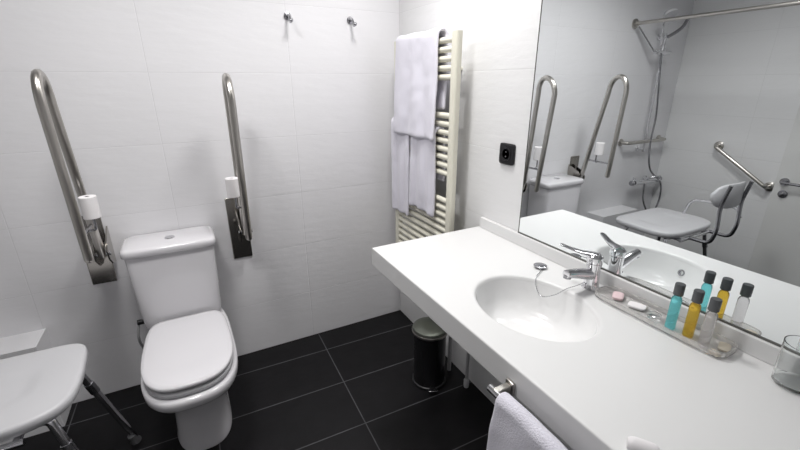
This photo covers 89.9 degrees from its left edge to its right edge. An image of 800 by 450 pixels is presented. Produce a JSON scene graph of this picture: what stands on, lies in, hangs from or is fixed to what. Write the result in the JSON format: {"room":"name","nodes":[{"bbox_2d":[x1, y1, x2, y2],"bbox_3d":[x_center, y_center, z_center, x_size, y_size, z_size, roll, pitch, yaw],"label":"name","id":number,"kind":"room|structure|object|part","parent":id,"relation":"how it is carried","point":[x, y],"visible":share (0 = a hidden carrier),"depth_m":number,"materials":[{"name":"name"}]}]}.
{"room":"accessible hotel bathroom","nodes":[
{"label":"accessible hotel bathroom","id":0,"kind":"room"},
{"bbox_2d":[0,0,399,403],"bbox_3d":[-1.210,-0.378,1.763,2.880,2.450,0.100,-10,22,-26],"label":"wall","id":1,"kind":"structure","parent":0,"point":[136,85],"depth_m":1.87,"materials":[{"name":"white tile"}]},
{"bbox_2d":[0,329,71,444],"bbox_3d":[-1.746,0.721,1.702,0.448,0.425,0.150,-10,22,-26],"label":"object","id":2,"kind":"structure","parent":1,"relation":"attached to","point":[20,344],"depth_m":1.72,"materials":[{"name":"white tile"}]},
{"bbox_2d":[30,69,116,284],"bbox_3d":[-1.263,-0.112,1.547,0.118,0.912,0.367,-10,22,-26],"label":"grab rail","id":3,"kind":"object","parent":1,"relation":"attached to","point":[95,244],"visible":0.92,"depth_m":1.46,"materials":[{"name":"silver metal"}]},
{"bbox_2d":[78,195,101,219],"bbox_3d":[-1.182,-0.068,1.527,0.057,0.085,0.057,-10,22,-26],"label":"toilet roll","id":4,"kind":"object","parent":3,"relation":"on","point":[89,206],"visible":1,"depth_m":1.51,"materials":[{"name":"white paper"}]},
{"bbox_3d":[-1.357,0.112,1.790,0.094,0.326,0.006,-10,22,-26],"label":"wall plate","id":5,"kind":"part","parent":3,"relation":"part of","materials":[{"name":"silver metal"}]},
{"bbox_2d":[222,73,252,258],"bbox_3d":[-0.755,-0.212,1.834,0.097,0.903,0.305,-10,22,-26],"label":"grab rail","id":6,"kind":"object","parent":1,"relation":"attached to","point":[237,209],"visible":0.98,"depth_m":1.79,"materials":[{"name":"silver metal"}]},
{"bbox_2d":[225,177,239,197],"bbox_3d":[-0.755,-0.170,1.810,0.057,0.085,0.057,-10,22,-26],"label":"toilet roll","id":7,"kind":"object","parent":6,"relation":"on","point":[232,187],"visible":0.95,"depth_m":1.79,"materials":[{"name":"white paper"}]},
{"bbox_3d":[-0.825,0.016,2.054,0.094,0.326,0.006,-10,22,-26],"label":"wall plate","id":8,"kind":"part","parent":6,"relation":"part of","materials":[{"name":"silver metal"}]},
{"bbox_2d":[284,12,292,22],"bbox_3d":[-0.509,-0.956,1.844,0.034,0.053,0.076,-10,22,-26],"label":"robe hook","id":9,"kind":"object","parent":1,"relation":"attached to","point":[287,15],"visible":1,"depth_m":1.85,"materials":[{"name":"grey metal"}]},
{"bbox_3d":[-0.506,-0.949,1.841,0.018,0.042,0.063,-10,22,-26],"label":"hook arm","id":10,"kind":"part","parent":9,"relation":"part of","materials":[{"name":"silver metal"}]},
{"bbox_2d":[347,16,356,26],"bbox_3d":[-0.233,-1.006,1.981,0.034,0.053,0.076,-10,22,-26],"label":"robe hook","id":11,"kind":"object","parent":1,"relation":"attached to","point":[350,20],"visible":1,"depth_m":1.99,"materials":[{"name":"grey metal"}]},
{"bbox_2d":[13,310,494,449],"bbox_3d":[-0.540,1.245,1.004,2.880,0.100,2.950,-10,22,-26],"label":"floor","id":12,"kind":"structure","parent":0,"point":[351,386],"depth_m":1.91,"materials":[{"name":"black tile"}]},
{"bbox_2d":[0,343,141,449],"bbox_3d":[-1.300,0.661,1.217,0.691,0.872,0.592,-10,22,-26],"label":"chair","id":13,"kind":"object","parent":12,"relation":"on","point":[37,387],"visible":1,"depth_m":1.31,"materials":[{"name":"grey plastic"}]},
{"bbox_3d":[-1.347,0.566,1.254,0.580,0.045,0.427,-10,22,-26],"label":"seat","id":14,"kind":"part","parent":13,"relation":"part of","materials":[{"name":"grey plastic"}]},
{"bbox_3d":[-1.046,0.810,1.306,0.195,0.466,0.047,-2,20,-6],"label":"leg","id":15,"kind":"part","parent":13,"relation":"part of","materials":[{"name":"silver metal"}]},
{"bbox_3d":[-1.182,0.714,1.576,0.051,0.466,0.196,14,24,34],"label":"leg","id":16,"kind":"part","parent":13,"relation":"part of","materials":[{"name":"silver metal"}]},
{"bbox_2d":[119,226,237,449],"bbox_3d":[-0.931,0.509,1.727,0.393,0.802,0.744,-10,22,-26],"label":"toilet","id":17,"kind":"object","parent":12,"relation":"on","point":[189,364],"visible":1,"depth_m":1.71,"materials":[{"name":"white ceramic"}]},
{"bbox_3d":[-1.046,0.076,1.824,0.374,0.039,0.208,-10,22,-26],"label":"cistern lid","id":18,"kind":"part","parent":17,"relation":"part of","materials":[{"name":"white ceramic"}]},
{"bbox_3d":[-0.865,0.498,1.638,0.330,0.020,0.505,-10,22,-26],"label":"seat lid","id":19,"kind":"part","parent":17,"relation":"part of","materials":[{"name":"white plastic"}]},
{"bbox_3d":[-0.905,0.702,1.792,0.351,0.396,0.715,-10,22,-26],"label":"bowl","id":20,"kind":"part","parent":17,"relation":"part of","materials":[{"name":"white ceramic"}]},
{"bbox_2d":[412,317,446,392],"bbox_3d":[0.156,0.648,2.016,0.181,0.340,0.206,-10,22,-26],"label":"pedal bin","id":21,"kind":"object","parent":12,"relation":"on","point":[428,375],"visible":0.84,"depth_m":1.97,"materials":[{"name":"black metal"}]},
{"bbox_3d":[0.149,0.500,1.976,0.177,0.035,0.177,-10,22,-26],"label":"lid","id":22,"kind":"part","parent":21,"relation":"part of","materials":[{"name":"grey metal"}]},
{"bbox_2d":[399,0,572,449],"bbox_3d":[0.685,-0.178,1.186,0.100,2.450,2.750,-10,22,-26],"label":"wall","id":23,"kind":"structure","parent":0,"point":[500,37],"depth_m":1.65,"materials":[{"name":"white tile"}]},
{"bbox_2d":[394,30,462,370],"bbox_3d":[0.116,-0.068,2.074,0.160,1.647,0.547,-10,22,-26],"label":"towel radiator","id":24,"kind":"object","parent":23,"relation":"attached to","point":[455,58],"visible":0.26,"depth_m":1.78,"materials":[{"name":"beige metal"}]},
{"bbox_3d":[-0.007,-0.339,2.212,0.032,1.228,0.042,-10,22,-26],"label":"post","id":25,"kind":"part","parent":24,"relation":"part of","materials":[{"name":"white metal"}]},
{"bbox_2d":[391,117,410,215],"bbox_3d":[0.024,-0.314,2.146,0.077,0.511,0.196,-10,22,-26],"label":"hand towel","id":26,"kind":"object","parent":24,"relation":"hanging from","point":[400,143],"visible":0.63,"depth_m":2.13,"materials":[{"name":"white fabric"}]},
{"bbox_2d":[393,27,448,140],"bbox_3d":[0.081,-0.655,1.882,0.089,0.464,0.410,-10,22,-26],"label":"bath towel","id":27,"kind":"object","parent":24,"relation":"hanging from","point":[418,91],"visible":0.98,"depth_m":1.82,"materials":[{"name":"white fabric"}]},
{"bbox_2d":[409,126,444,216],"bbox_3d":[0.128,-0.272,1.948,0.077,0.421,0.228,-10,22,-26],"label":"hand towel","id":28,"kind":"object","parent":24,"relation":"hanging from","point":[423,175],"visible":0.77,"depth_m":1.91,"materials":[{"name":"white fabric"}]},
{"bbox_3d":[0.229,-0.190,1.791,0.032,1.228,0.042,-10,22,-26],"label":"post","id":29,"kind":"part","parent":24,"relation":"part of","materials":[{"name":"beige metal"}]},
{"bbox_2d":[463,352,469,387],"bbox_3d":[0.349,0.673,1.990,0.058,0.308,0.028,-10,22,-26],"label":"hose","id":30,"kind":"object","parent":23,"relation":"attached to","point":[466,380],"visible":0.56,"depth_m":2.00,"materials":[{"name":"grey metal"}]},
{"bbox_2d":[499,143,515,165],"bbox_3d":[0.416,-0.277,1.562,0.012,0.082,0.082,-10,22,-26],"label":"power socket","id":31,"kind":"object","parent":23,"relation":"attached to","point":[507,151],"visible":1,"depth_m":1.55,"materials":[{"name":"black plastic"}]},
{"bbox_2d":[372,217,799,449],"bbox_3d":[0.552,0.439,0.958,0.530,0.357,1.828,-10,22,-26],"label":"countertop","id":32,"kind":"structure","parent":23,"relation":"attached to","point":[599,376],"depth_m":0.95,"materials":[{"name":"white"}]},
{"bbox_2d":[487,378,514,398],"bbox_3d":[0.327,0.435,0.744,0.056,0.032,0.444,-10,22,-26],"label":"towel bar","id":33,"kind":"object","parent":32,"relation":"attached to","point":[508,386],"visible":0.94,"depth_m":0.91,"materials":[{"name":"silver metal"}]},
{"bbox_2d":[486,392,567,449],"bbox_3d":[0.284,0.593,0.809,0.076,0.384,0.345,-10,22,-26],"label":"hand towel","id":34,"kind":"object","parent":33,"relation":"hanging from","point":[512,426],"visible":1,"depth_m":0.83,"materials":[{"name":"white fabric"}]},
{"bbox_2d":[476,280,596,341],"bbox_3d":[0.386,0.296,1.186,0.296,0.118,0.366,-10,22,-26],"label":"basin","id":35,"kind":"object","parent":32,"relation":"in","point":[516,306],"depth_m":1.27,"materials":[{"name":"white ceramic"}]},
{"bbox_2d":[534,262,583,296],"bbox_3d":[0.484,0.182,1.310,0.122,0.054,0.190,-10,22,-26],"label":"plug","id":36,"kind":"object","parent":32,"relation":"on","point":[541,266],"visible":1,"depth_m":1.36,"materials":[{"name":"silver metal"}]},
{"bbox_2d":[559,243,603,290],"bbox_3d":[0.555,0.139,1.225,0.127,0.123,0.131,4,20,11],"label":"tap","id":37,"kind":"object","parent":32,"relation":"on","point":[590,274],"visible":0.99,"depth_m":1.21,"materials":[{"name":"silver metal"}]},
{"bbox_3d":[0.546,0.152,1.210,0.127,0.058,0.038,-10,22,-26],"label":"spout","id":38,"kind":"part","parent":37,"relation":"part of","materials":[{"name":"silver metal"}]},
{"bbox_3d":[0.556,0.082,1.242,0.119,0.027,0.036,14,24,34],"label":"lever","id":39,"kind":"part","parent":37,"relation":"part of","materials":[{"name":"silver metal"}]},
{"bbox_2d":[626,436,659,449],"bbox_3d":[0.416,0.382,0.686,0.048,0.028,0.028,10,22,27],"label":"cloth","id":40,"kind":"object","parent":32,"relation":"on","point":[633,443],"visible":1,"depth_m":0.68,"materials":[{"name":"white fabric"}]},
{"bbox_2d":[595,285,737,358],"bbox_3d":[0.690,0.247,1.073,0.090,0.019,0.345,-10,22,-26],"label":"tray","id":41,"kind":"object","parent":32,"relation":"on","point":[604,293],"visible":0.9,"depth_m":1.06,"materials":[{"name":"clear glass"}]},
{"bbox_2d":[612,291,623,300],"bbox_3d":[0.642,0.209,1.180,0.030,0.012,0.045,13,23,33],"label":"soap","id":42,"kind":"object","parent":41,"relation":"on","point":[619,296],"visible":1,"depth_m":1.17,"materials":[{"name":"pink"}]},
{"bbox_2d":[627,301,646,310],"bbox_3d":[0.668,0.228,1.129,0.045,0.010,0.032,18,27,41],"label":"soap","id":43,"kind":"object","parent":41,"relation":"on","point":[638,306],"visible":1,"depth_m":1.12,"materials":[{"name":"white"}]},
{"bbox_2d":[647,311,661,321],"bbox_3d":[0.681,0.244,1.074,0.033,0.018,0.033,-10,22,-26],"label":"pot","id":44,"kind":"object","parent":41,"relation":"on","point":[655,316],"visible":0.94,"depth_m":1.06,"materials":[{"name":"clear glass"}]},
{"bbox_2d":[664,282,685,329],"bbox_3d":[0.697,0.206,1.015,0.024,0.128,0.024,-10,22,-26],"label":"toiletry bottle","id":45,"kind":"object","parent":41,"relation":"on","point":[679,288],"visible":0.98,"depth_m":1.01,"materials":[{"name":"teal plastic"}]},
{"bbox_2d":[682,289,704,337],"bbox_3d":[0.719,0.218,0.983,0.024,0.128,0.024,-10,22,-26],"label":"toiletry bottle","id":46,"kind":"object","parent":41,"relation":"on","point":[694,309],"visible":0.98,"depth_m":0.97,"materials":[{"name":"yellow plastic"}]},
{"bbox_2d":[697,297,722,346],"bbox_3d":[0.731,0.231,0.946,0.024,0.128,0.024,-10,22,-26],"label":"toiletry bottle","id":47,"kind":"object","parent":41,"relation":"on","point":[711,316],"visible":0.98,"depth_m":0.94,"materials":[{"name":"clear plastic"}]},
{"bbox_2d":[717,341,731,351],"bbox_3d":[0.774,0.291,0.955,0.024,0.008,0.040,18,26,41],"label":"sachet","id":48,"kind":"object","parent":41,"relation":"on","point":[722,346],"visible":0.95,"depth_m":0.95,"materials":[{"name":"beige paper"}]},
{"bbox_2d":[771,335,799,394],"bbox_3d":[0.830,0.292,0.830,0.075,0.098,0.075,-10,22,-26],"label":"drinking glass","id":49,"kind":"object","parent":32,"relation":"on","point":[786,370],"visible":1,"depth_m":0.82,"materials":[{"name":"clear glass"}]},
{"bbox_2d":[518,0,799,346],"bbox_3d":[0.836,-0.325,0.704,0.008,1.250,1.591,-10,22,-26],"label":"wall mirror","id":50,"kind":"object","parent":23,"relation":"attached to","point":[663,141],"visible":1,"depth_m":1.01,"materials":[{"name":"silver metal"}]},
{"bbox_3d":[0.838,0.262,0.913,0.008,0.004,1.591,-10,22,-26],"label":"rail","id":51,"kind":"part","parent":50,"relation":"part of","materials":[{"name":"grey metal"}]}
]}

